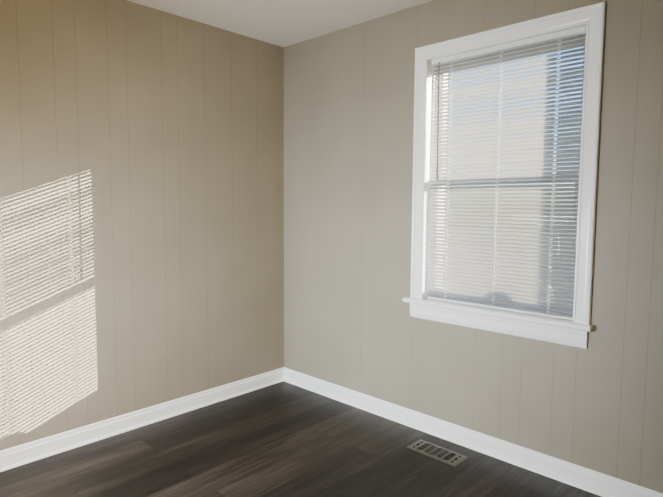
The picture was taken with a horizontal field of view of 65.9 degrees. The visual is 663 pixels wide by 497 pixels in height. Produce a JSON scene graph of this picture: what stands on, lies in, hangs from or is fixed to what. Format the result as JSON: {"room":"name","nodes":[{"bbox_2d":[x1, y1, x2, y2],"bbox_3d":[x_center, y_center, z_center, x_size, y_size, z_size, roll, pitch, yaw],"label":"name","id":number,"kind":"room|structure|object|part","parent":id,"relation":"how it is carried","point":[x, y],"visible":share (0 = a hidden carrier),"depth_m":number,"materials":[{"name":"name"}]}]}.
{"room":"empty bedroom","nodes":[
{"label":"empty bedroom","id":0,"kind":"room"},
{"bbox_2d":[0,0,283,450],"bbox_3d":[-1.412,-0.146,2.745,0.120,2.440,3.390,5,7,43],"label":"wall","id":1,"kind":"structure","parent":0,"point":[141,206],"depth_m":2.93,"materials":[{"name":"paint"}]},
{"bbox_2d":[0,367,283,471],"bbox_3d":[-1.401,1.028,2.756,0.026,0.096,3.050,5,7,43],"label":"baseboard","id":2,"kind":"structure","parent":1,"relation":"attached to","point":[25,453],"depth_m":2.98,"materials":[{"name":"white wood"}]},
{"bbox_2d":[128,0,431,46],"bbox_3d":[-0.144,-1.315,1.444,3.600,0.120,3.390,5,7,43],"label":"ceiling","id":3,"kind":"structure","parent":0,"point":[283,23],"depth_m":3.03,"materials":[{"name":"white paint"}]},
{"bbox_2d":[0,381,600,496],"bbox_3d":[-0.159,1.236,1.656,3.600,0.120,3.390,5,7,43],"label":"floor","id":4,"kind":"structure","parent":0,"point":[283,439],"depth_m":2.62,"materials":[{"name":"wood"}]},
{"bbox_2d":[406,439,467,466],"bbox_3d":[0.562,1.088,2.739,0.300,0.004,0.136,5,7,43],"label":"floor vent","id":5,"kind":"object","parent":4,"relation":"in","point":[441,454],"visible":1,"depth_m":2.73,"materials":[{"name":"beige metal"}]},
{"bbox_2d":[284,0,662,492],"bbox_3d":[0.941,-0.128,2.695,3.360,2.440,0.220,5,7,43],"label":"wall","id":6,"kind":"structure","parent":0,"point":[350,322],"depth_m":2.85,"materials":[{"name":"paint"}]},
{"bbox_2d":[284,367,662,496],"bbox_3d":[0.849,1.047,2.703,3.360,0.096,0.026,5,7,43],"label":"baseboard","id":7,"kind":"structure","parent":6,"relation":"attached to","point":[587,479],"depth_m":2.74,"materials":[{"name":"white wood"}]},
{"bbox_2d":[402,297,592,331],"bbox_3d":[0.827,0.331,2.699,1.031,0.029,0.106,5,7,43],"label":"window sill","id":8,"kind":"structure","parent":6,"relation":"attached to","point":[542,320],"depth_m":2.60,"materials":[{"name":"white wood"}]},
{"bbox_2d":[423,24,585,298],"bbox_3d":[0.922,-0.353,2.720,0.870,1.404,0.255,5,7,43],"label":"liner","id":9,"kind":"object","parent":6,"relation":"attached to","point":[429,137],"visible":0.15,"depth_m":2.93,"materials":[{"name":"white wood"}]},
{"bbox_2d":[432,26,585,65],"bbox_3d":[0.859,-1.014,2.589,0.806,0.026,0.028,5,7,43],"label":"blind headrail","id":10,"kind":"object","parent":9,"relation":"attached to","point":[529,41],"visible":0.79,"depth_m":2.54,"materials":[{"name":"white plastic"}]},
{"bbox_2d":[436,62,439,180],"bbox_3d":[0.594,-0.702,2.843,0.014,0.646,0.012,5,7,43],"label":"blind wand","id":11,"kind":"object","parent":10,"relation":"hanging from","point":[438,122],"visible":1,"depth_m":2.84,"materials":[{"name":"grey plastic"}]},
{"bbox_2d":[444,62,452,298],"bbox_3d":[0.651,-0.367,2.843,0.009,1.313,0.022,5,7,43],"label":"blind cord","id":12,"kind":"object","parent":10,"relation":"hanging from","point":[451,62],"depth_m":2.84,"materials":[{"name":"white fabric"}]},
{"bbox_2d":[492,50,502,303],"bbox_3d":[0.858,-0.349,2.647,0.009,1.313,0.022,5,7,43],"label":"blind cord","id":13,"kind":"object","parent":10,"relation":"hanging from","point":[497,178],"depth_m":2.64,"materials":[{"name":"white fabric"}]},
{"bbox_2d":[428,34,585,316],"bbox_3d":[0.858,-0.349,2.647,0.802,1.304,0.016,5,7,43],"label":"window blind slats","id":14,"kind":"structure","parent":10,"relation":"hanging from","point":[512,159],"depth_m":2.60,"materials":[{"name":"grey plastic"}]},
{"bbox_2d":[547,38,561,313],"bbox_3d":[1.065,-0.332,2.450,0.009,1.313,0.022,5,7,43],"label":"blind cord","id":15,"kind":"object","parent":10,"relation":"hanging from","point":[561,38],"depth_m":2.44,"materials":[{"name":"white fabric"}]},
{"bbox_2d":[410,1,605,348],"bbox_3d":[0.871,-0.338,2.668,0.985,1.540,0.149,5,7,43],"label":"window","id":16,"kind":"structure","parent":6,"relation":"in","point":[592,17],"depth_m":2.48,"materials":[{"name":"white"}]},
{"bbox_3d":[0.820,0.390,2.686,0.976,0.086,0.019,5,7,43],"label":"window apron","id":17,"kind":"part","parent":16,"relation":"part of","materials":[{"name":"white wood"}]},
{"bbox_3d":[0.854,0.309,2.701,0.802,0.011,0.022,5,7,43],"label":"window blind bottom rail","id":18,"kind":"part","parent":16,"relation":"part of","materials":[{"name":"white plastic"}]},
{"bbox_3d":[0.887,-0.030,2.712,0.832,0.701,0.030,5,7,43],"label":"window sash","id":19,"kind":"part","parent":16,"relation":"part of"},
{"bbox_3d":[0.914,-0.692,2.682,0.832,0.690,0.030,5,7,43],"label":"window sash","id":20,"kind":"part","parent":16,"relation":"part of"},
{"label":"outside","id":21,"kind":"structure","parent":0,"visible":0},
{"bbox_2d":[443,229,571,304],"bbox_3d":[15.416,0.738,16.844,55.000,0.050,39.480,5,7,43],"label":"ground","id":22,"kind":"structure","parent":21,"point":[507,258],"depth_m":21.63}
]}

